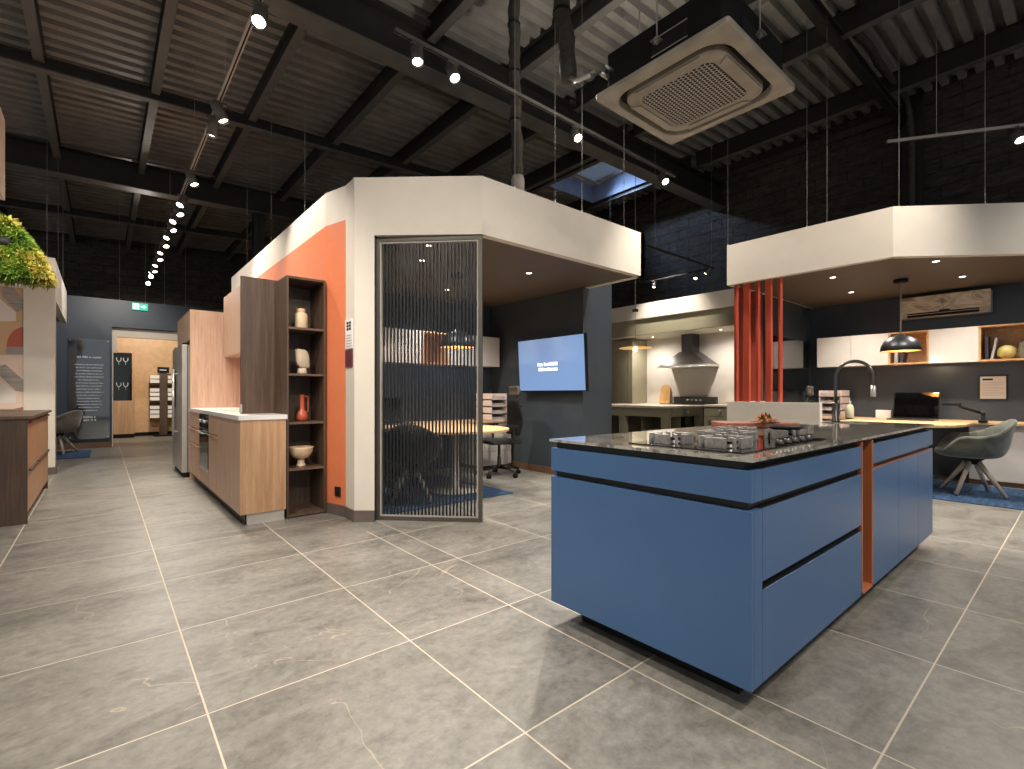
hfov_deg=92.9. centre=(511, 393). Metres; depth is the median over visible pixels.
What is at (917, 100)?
trim
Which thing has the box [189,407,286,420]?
countertop
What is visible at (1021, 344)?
stone pot
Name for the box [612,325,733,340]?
ceiling
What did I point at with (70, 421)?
chair
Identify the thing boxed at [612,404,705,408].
island countertop
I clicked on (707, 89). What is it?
grille
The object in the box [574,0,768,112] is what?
trim
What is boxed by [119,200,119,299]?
wire
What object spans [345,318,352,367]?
notice
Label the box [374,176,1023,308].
fascia
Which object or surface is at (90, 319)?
wall
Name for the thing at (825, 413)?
tray
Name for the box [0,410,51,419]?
island countertop
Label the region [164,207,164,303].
wire
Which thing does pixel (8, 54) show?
beam
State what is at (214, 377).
tall cabinet
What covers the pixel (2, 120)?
wall
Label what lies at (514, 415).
office chair
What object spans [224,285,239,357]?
upper cabinet
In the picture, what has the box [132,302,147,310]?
exit sign
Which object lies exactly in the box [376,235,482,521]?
slatted screen
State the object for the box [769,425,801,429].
griddle plate
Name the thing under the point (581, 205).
trim
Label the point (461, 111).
beam
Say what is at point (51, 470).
baseboard
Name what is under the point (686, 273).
rail
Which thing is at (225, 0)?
wire
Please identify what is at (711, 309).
wall
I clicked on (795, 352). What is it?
television
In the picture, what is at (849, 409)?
soap bottle
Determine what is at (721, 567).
kitchen island
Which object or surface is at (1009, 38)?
ceiling beam
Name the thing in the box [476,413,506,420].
tray
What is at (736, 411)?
wall
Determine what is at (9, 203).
beam
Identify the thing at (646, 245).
rail
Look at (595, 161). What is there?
trim
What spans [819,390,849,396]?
tray
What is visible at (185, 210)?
wire
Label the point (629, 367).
tall cabinet
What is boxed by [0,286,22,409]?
mural
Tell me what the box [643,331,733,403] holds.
wall
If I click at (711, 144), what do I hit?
wire
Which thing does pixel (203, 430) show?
oven
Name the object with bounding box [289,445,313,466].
footed bowl
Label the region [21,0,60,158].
beam
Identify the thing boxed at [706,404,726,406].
countertop
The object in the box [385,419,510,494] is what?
table
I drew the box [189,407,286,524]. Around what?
kitchen cabinet
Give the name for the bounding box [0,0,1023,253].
ceiling
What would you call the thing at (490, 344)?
upper cabinet
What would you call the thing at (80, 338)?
text panel
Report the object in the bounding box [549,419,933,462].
island countertop
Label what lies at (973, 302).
air conditioner
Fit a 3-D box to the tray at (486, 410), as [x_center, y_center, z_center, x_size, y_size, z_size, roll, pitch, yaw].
[-0.320,0.249,7.550,0.300,0.095,0.400,0,0,-40]
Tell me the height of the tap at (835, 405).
0.498 m
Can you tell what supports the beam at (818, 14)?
attached to the wall at (862, 173)
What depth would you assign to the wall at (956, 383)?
6.98 m
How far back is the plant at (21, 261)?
5.52 m
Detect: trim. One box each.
[0,207,8,216]
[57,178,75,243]
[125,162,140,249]
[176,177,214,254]
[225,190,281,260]
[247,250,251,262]
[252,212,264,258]
[508,124,628,191]
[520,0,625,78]
[527,130,632,193]
[565,155,691,211]
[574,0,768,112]
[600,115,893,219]
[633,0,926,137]
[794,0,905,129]
[902,92,923,297]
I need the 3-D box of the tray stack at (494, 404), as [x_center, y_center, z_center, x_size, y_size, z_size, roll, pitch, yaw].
[-0.320,0.197,7.550,0.300,0.410,0.400,0,0,-40]
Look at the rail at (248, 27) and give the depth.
4.53 m
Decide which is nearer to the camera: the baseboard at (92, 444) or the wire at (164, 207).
the baseboard at (92, 444)
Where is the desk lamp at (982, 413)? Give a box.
[942,403,987,422]
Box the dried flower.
[752,412,780,422]
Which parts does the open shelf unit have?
panel, panel, panel, shelf, shelf, shelf, shelf, shelf, panel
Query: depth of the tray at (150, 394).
13.12 m
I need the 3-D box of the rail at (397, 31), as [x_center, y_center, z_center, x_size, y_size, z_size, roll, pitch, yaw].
[0.680,-3.170,5.673,4.450,0.034,0.036,0,0,-40]
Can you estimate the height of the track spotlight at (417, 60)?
0.230 m
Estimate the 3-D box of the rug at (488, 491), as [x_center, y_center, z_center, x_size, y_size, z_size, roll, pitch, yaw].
[-1.146,1.139,5.690,1.680,0.010,1.620,0,0,-40]
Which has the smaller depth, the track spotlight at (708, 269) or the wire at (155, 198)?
the track spotlight at (708, 269)
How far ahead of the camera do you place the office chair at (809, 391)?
7.01 m
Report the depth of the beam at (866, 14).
5.87 m
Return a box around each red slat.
[734,285,738,401]
[739,287,742,400]
[743,283,750,401]
[751,291,755,400]
[756,281,759,401]
[760,293,762,400]
[765,279,772,401]
[778,277,782,401]
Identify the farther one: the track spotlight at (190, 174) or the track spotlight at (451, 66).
the track spotlight at (190, 174)
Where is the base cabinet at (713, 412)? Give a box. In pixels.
[704,404,726,425]
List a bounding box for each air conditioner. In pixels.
[596,0,794,144]
[902,288,992,320]
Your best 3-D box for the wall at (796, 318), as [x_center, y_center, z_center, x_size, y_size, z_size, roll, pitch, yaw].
[4.277,-0.140,7.572,1.800,2.570,0.070,0,0,-40]
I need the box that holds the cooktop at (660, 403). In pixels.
[660,403,710,404]
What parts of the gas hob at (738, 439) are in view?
burner, hob plate, burner, knob, knob, knob, knob, knob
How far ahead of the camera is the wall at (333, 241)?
4.54 m
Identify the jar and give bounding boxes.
[294,308,307,327]
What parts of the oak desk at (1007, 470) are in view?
door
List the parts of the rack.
post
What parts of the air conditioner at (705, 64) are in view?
hanger rod, hanger rod, panel, casing, hanger rod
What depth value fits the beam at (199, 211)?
11.88 m
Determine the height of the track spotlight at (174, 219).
0.224 m
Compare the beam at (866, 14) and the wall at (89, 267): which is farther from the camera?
the wall at (89, 267)
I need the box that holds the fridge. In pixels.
[172,343,189,477]
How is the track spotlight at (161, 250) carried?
hanging from the rail at (248, 27)
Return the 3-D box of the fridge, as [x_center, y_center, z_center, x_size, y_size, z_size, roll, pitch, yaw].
[-4.610,0.220,7.283,0.775,1.850,1.140,0,0,-40]
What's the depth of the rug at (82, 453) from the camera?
9.13 m
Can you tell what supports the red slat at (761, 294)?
on the wall at (736, 411)
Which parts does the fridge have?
handle, door, handle, door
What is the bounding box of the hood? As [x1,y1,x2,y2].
[658,333,718,368]
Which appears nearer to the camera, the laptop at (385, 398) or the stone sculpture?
the stone sculpture
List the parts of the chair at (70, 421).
leg, leg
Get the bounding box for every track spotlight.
[148,271,153,278]
[151,263,157,273]
[152,258,159,267]
[155,251,163,261]
[157,244,165,255]
[160,237,169,248]
[162,228,172,240]
[166,220,177,233]
[169,211,179,224]
[173,203,184,217]
[175,193,187,208]
[185,169,198,187]
[205,115,219,139]
[210,99,229,125]
[250,0,268,30]
[410,40,423,68]
[445,59,460,84]
[570,124,582,142]
[658,170,669,185]
[693,272,697,279]
[703,267,711,274]
[1009,125,1023,144]
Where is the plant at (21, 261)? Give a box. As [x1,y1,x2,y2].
[0,213,58,290]
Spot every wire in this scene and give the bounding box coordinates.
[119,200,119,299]
[145,204,145,301]
[155,198,155,250]
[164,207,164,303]
[185,210,185,305]
[194,56,195,156]
[225,0,225,77]
[711,144,711,265]
[936,0,936,133]
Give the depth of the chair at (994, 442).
5.39 m
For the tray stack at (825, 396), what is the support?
on the oak desk at (1007, 470)
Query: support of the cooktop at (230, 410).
in the kitchen cabinet at (240, 459)
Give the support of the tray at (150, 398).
on the rack
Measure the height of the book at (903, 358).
0.154 m
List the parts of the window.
pane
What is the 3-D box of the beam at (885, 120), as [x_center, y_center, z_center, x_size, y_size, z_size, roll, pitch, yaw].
[3.115,-4.535,11.745,0.100,0.120,10.050,0,0,-40]
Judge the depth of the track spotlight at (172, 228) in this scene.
8.15 m
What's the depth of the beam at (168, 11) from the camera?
6.08 m
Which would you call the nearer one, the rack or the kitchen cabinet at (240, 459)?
the kitchen cabinet at (240, 459)
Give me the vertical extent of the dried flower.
0.075 m
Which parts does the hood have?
rail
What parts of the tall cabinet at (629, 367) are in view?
door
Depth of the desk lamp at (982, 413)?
6.14 m
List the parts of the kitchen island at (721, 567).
panel, panel, corner post, drawer, drawer, drawer, drawer, door, door, drawer, door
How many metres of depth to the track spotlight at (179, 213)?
7.42 m
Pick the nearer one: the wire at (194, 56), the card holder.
the wire at (194, 56)
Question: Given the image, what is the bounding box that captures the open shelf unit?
[275,275,325,518]
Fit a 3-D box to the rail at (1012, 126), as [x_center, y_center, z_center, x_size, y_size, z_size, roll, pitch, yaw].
[5.188,-2.870,5.280,1.911,0.034,0.028,0,0,16]
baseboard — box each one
[48,465,57,474]
[56,442,111,449]
[511,461,554,474]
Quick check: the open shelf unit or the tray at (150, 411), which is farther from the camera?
the tray at (150, 411)
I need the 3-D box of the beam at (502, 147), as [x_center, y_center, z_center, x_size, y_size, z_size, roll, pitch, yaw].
[-1.054,-4.389,9.729,0.100,0.283,6.040,0,0,-40]
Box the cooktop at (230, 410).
[223,409,238,411]
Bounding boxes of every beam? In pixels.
[0,43,608,220]
[0,198,274,243]
[5,134,314,222]
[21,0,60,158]
[138,0,178,174]
[212,22,307,188]
[240,0,725,210]
[280,66,405,201]
[367,64,508,176]
[427,0,476,43]
[448,95,572,175]
[695,19,1023,168]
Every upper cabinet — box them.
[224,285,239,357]
[385,327,498,367]
[817,322,1023,367]
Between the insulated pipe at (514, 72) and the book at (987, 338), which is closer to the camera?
the insulated pipe at (514, 72)
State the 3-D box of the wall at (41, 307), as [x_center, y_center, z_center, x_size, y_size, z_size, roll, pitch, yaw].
[-8.848,-0.400,7.001,3.490,3.090,3.030,0,0,-40]
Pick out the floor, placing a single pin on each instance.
(144, 624)
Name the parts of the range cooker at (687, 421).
door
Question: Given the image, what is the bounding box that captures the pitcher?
[296,395,308,420]
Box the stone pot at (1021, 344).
[1019,341,1023,357]
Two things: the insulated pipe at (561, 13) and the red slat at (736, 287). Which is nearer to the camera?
the insulated pipe at (561, 13)
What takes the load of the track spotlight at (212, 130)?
hanging from the rail at (248, 27)
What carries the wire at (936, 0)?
hanging from the ceiling at (322, 80)
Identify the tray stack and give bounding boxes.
[476,393,506,420]
[819,390,849,417]
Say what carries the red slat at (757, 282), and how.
on the wall at (736, 411)
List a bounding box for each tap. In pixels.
[831,360,875,421]
[831,402,839,421]
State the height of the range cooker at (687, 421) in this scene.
1.085 m
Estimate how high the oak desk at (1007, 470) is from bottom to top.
0.790 m
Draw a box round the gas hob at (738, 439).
[628,425,825,453]
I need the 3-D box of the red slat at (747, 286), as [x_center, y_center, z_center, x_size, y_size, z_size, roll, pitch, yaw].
[3.029,-0.665,6.276,0.032,1.528,0.085,0,0,-27]
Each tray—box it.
[149,375,158,378]
[149,379,158,382]
[149,388,158,391]
[149,393,158,395]
[149,397,158,399]
[149,406,158,408]
[149,410,158,413]
[149,414,158,417]
[476,393,506,399]
[476,400,506,406]
[476,407,506,413]
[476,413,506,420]
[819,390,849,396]
[819,397,849,403]
[822,404,847,410]
[822,410,844,417]
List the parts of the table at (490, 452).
pedestal leg, drawer, drawer, drawer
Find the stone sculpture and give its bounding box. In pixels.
[294,349,309,373]
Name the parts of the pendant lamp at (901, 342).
rod, lamp shade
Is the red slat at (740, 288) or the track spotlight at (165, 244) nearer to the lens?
the red slat at (740, 288)
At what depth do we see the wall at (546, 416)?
6.90 m
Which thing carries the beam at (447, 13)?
attached to the ceiling at (322, 80)
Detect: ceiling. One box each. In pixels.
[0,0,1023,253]
[385,238,632,307]
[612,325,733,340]
[739,256,1023,307]
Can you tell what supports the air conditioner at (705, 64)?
hanging from the ceiling at (322, 80)
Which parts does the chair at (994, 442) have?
leg, leg, leg, leg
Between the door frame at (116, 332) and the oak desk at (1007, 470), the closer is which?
the oak desk at (1007, 470)
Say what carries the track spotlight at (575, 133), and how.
hanging from the rail at (397, 31)
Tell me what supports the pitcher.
on the open shelf unit
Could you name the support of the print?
attached to the notice at (349, 322)
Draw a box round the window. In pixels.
[549,162,646,202]
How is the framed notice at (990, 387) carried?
attached to the wall at (956, 383)
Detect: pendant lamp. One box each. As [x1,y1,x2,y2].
[441,273,473,348]
[880,278,922,352]
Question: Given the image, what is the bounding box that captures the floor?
[0,435,1023,768]
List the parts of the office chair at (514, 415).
armrest, seat, armrest, backrest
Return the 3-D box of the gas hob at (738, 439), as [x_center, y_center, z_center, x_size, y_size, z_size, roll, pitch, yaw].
[1.042,0.201,2.317,0.900,0.052,0.520,0,0,-40]
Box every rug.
[56,450,90,459]
[385,475,512,513]
[933,480,1023,509]
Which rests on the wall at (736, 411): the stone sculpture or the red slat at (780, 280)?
the red slat at (780, 280)
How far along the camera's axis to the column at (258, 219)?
10.11 m
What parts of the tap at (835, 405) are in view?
spout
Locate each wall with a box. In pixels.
[0,107,4,199]
[0,257,66,467]
[24,229,424,309]
[56,295,223,443]
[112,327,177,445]
[117,337,177,435]
[231,177,376,521]
[385,293,489,474]
[431,54,1023,308]
[487,284,611,466]
[612,288,733,337]
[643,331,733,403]
[727,401,821,420]
[763,294,810,401]
[811,283,1023,477]
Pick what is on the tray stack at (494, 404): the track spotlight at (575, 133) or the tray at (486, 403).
the tray at (486, 403)
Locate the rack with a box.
[149,367,172,436]
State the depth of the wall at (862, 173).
8.63 m
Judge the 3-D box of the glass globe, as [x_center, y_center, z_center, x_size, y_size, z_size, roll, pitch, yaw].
[6.327,-0.535,6.226,0.190,0.181,0.190,0,0,-40]
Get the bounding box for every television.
[518,333,588,391]
[773,335,807,390]
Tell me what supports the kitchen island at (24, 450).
on the floor
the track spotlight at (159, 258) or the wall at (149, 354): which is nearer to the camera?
the track spotlight at (159, 258)
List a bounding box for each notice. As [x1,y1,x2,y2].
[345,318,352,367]
[978,375,1007,399]
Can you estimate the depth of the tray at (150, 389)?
13.12 m
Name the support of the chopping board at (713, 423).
on the island countertop
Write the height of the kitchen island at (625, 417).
0.935 m
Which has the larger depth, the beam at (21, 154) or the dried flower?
the beam at (21, 154)
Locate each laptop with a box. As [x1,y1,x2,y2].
[385,398,413,424]
[886,392,939,420]
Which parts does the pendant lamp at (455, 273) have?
lamp shade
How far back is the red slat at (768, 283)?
6.04 m
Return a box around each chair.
[56,410,82,454]
[385,424,441,504]
[476,386,522,478]
[805,386,814,402]
[934,419,1016,497]
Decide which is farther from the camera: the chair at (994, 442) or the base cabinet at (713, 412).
the base cabinet at (713, 412)
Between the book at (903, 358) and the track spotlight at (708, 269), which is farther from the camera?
the track spotlight at (708, 269)
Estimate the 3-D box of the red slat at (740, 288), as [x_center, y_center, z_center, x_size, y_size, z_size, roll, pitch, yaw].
[3.034,-0.665,6.518,0.110,1.528,0.028,0,0,28]
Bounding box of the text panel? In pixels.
[69,338,108,439]
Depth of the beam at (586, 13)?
5.88 m
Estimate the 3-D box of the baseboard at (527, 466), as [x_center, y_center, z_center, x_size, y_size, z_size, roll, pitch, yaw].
[0.525,1.095,7.474,0.625,0.100,2.045,0,0,-40]
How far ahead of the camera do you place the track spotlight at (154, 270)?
10.86 m
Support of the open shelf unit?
on the floor
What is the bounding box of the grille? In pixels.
[643,63,745,124]
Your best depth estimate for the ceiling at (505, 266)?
5.83 m
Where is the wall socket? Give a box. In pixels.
[335,486,340,496]
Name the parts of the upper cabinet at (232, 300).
door, door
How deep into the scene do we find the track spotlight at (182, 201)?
7.09 m
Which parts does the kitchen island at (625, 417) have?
drawer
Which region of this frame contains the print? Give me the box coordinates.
[346,321,350,346]
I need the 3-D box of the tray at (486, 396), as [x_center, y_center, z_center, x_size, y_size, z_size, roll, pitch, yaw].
[-0.320,0.040,7.550,0.300,0.095,0.400,0,0,-40]
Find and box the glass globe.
[996,345,1017,358]
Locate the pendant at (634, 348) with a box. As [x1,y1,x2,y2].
[619,177,651,350]
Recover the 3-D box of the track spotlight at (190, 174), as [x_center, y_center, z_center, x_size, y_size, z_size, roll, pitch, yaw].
[-4.172,-2.811,6.353,0.177,0.231,0.111,0,0,10]
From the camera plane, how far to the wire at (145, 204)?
10.93 m
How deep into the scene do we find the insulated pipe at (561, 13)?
3.50 m
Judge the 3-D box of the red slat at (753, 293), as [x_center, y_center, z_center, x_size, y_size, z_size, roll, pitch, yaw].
[3.340,-0.665,6.776,0.110,1.528,0.028,0,0,28]
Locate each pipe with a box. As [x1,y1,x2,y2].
[507,0,524,190]
[552,0,595,83]
[852,32,915,296]
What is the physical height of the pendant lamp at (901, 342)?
0.894 m
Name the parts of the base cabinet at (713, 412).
drawer, door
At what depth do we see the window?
10.98 m
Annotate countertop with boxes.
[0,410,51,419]
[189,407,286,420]
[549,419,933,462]
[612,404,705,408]
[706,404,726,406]
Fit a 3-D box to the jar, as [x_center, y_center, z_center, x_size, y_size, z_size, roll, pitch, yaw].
[-2.021,-0.717,4.665,0.122,0.192,0.122,0,0,-40]
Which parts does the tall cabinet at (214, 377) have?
door, door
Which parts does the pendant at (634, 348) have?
lamp shade, cord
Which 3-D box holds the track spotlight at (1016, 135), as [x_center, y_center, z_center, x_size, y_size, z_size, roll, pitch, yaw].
[5.413,-2.758,5.211,0.101,0.206,0.188,0,0,23]
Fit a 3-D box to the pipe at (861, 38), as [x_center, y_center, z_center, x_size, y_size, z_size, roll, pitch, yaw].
[5.237,-3.068,6.858,2.852,3.226,0.145,0,0,-39]
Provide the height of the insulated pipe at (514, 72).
2.526 m
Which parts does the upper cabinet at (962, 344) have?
door, door, door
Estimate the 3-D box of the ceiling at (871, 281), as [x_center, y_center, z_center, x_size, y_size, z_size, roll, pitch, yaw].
[4.931,-1.452,6.071,2.735,0.045,3.129,0,0,-40]
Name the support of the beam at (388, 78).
attached to the ceiling at (322, 80)
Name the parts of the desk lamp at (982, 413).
arm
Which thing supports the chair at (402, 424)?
on the rug at (488, 491)
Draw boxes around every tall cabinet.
[178,309,239,478]
[612,339,646,403]
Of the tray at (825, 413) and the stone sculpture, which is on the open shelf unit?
the stone sculpture
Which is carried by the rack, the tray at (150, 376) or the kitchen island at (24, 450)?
the tray at (150, 376)
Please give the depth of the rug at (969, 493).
5.44 m
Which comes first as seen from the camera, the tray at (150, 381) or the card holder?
the card holder
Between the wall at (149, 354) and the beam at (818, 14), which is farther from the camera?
the wall at (149, 354)
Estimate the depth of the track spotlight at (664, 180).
6.87 m
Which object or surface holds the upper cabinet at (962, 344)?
attached to the wall at (956, 383)
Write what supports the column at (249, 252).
on the floor
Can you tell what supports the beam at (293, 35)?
attached to the ceiling at (322, 80)
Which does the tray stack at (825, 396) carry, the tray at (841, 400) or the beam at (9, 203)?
the tray at (841, 400)
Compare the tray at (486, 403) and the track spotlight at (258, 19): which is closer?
the track spotlight at (258, 19)
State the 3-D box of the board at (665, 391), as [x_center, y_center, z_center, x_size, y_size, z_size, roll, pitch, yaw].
[3.492,0.003,11.102,0.088,0.428,0.260,0,0,-40]
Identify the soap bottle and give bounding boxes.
[845,398,853,417]
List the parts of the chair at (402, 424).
leg, leg, leg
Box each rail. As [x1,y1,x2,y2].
[147,0,263,280]
[394,27,675,177]
[612,268,706,289]
[645,244,712,268]
[886,123,1023,143]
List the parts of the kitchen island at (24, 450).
panel, drawer, drawer, handle, handle, drawer, drawer, handle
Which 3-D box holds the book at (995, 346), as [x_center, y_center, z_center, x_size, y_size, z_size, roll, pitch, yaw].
[6.257,-0.581,6.309,0.200,0.269,0.064,0,0,-40]
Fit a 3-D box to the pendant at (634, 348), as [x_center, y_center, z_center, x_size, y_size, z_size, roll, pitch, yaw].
[2.281,-2.715,9.010,0.600,3.860,0.600,0,0,-40]
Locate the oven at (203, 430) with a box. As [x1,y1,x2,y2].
[196,413,209,472]
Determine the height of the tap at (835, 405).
0.160 m
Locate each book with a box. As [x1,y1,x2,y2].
[894,352,900,362]
[899,352,907,362]
[985,336,989,358]
[991,338,998,358]
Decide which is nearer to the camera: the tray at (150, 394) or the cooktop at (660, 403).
the cooktop at (660, 403)
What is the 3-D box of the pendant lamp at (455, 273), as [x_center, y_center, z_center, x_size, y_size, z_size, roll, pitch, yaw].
[-0.651,-0.992,5.832,0.430,0.874,0.430,0,0,-40]
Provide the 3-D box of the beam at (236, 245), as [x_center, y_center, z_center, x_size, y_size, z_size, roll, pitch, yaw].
[-6.910,-4.257,12.786,0.100,0.268,5.940,0,0,-40]
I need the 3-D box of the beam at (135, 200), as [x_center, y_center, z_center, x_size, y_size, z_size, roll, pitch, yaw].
[-8.749,-4.129,11.236,0.100,0.253,5.940,0,0,-40]
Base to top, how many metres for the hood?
0.718 m
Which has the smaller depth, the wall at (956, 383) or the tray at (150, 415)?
the wall at (956, 383)
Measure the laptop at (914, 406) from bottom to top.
0.381 m
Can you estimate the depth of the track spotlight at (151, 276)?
11.54 m
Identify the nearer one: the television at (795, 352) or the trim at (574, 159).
the television at (795, 352)
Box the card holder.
[876,410,890,417]
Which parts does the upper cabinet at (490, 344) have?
door, door, door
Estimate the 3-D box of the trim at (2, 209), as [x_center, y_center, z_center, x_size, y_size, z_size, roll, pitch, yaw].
[-10.461,-4.010,9.793,0.100,0.240,5.940,0,0,-40]
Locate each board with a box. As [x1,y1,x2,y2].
[659,385,670,402]
[711,421,799,427]
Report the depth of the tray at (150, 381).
13.11 m
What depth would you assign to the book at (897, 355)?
7.03 m
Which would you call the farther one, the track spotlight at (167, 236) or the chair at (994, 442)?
the track spotlight at (167, 236)
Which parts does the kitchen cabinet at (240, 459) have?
drawer, drawer, drawer, drawer, drawer, door, door, door, panel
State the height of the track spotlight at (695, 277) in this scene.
0.160 m
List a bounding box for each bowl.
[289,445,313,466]
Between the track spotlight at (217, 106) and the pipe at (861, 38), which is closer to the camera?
the track spotlight at (217, 106)
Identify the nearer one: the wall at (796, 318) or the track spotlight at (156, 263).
the wall at (796, 318)
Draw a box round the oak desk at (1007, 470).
[822,417,1023,488]
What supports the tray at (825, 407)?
on the tray stack at (825, 396)
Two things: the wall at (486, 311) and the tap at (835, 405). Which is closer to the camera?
the tap at (835, 405)
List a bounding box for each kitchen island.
[0,410,51,526]
[549,419,933,693]
[612,404,705,433]
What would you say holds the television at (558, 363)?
attached to the wall at (546, 416)
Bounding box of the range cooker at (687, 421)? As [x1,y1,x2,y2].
[660,397,717,427]
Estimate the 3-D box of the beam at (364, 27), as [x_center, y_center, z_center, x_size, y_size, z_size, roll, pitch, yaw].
[-1.909,-3.970,4.982,16.500,0.810,0.260,0,0,-40]
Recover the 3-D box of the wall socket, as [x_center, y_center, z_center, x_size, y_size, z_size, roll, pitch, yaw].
[-1.645,0.920,4.592,0.080,0.090,0.015,0,0,35]
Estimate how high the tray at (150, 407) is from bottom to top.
0.090 m

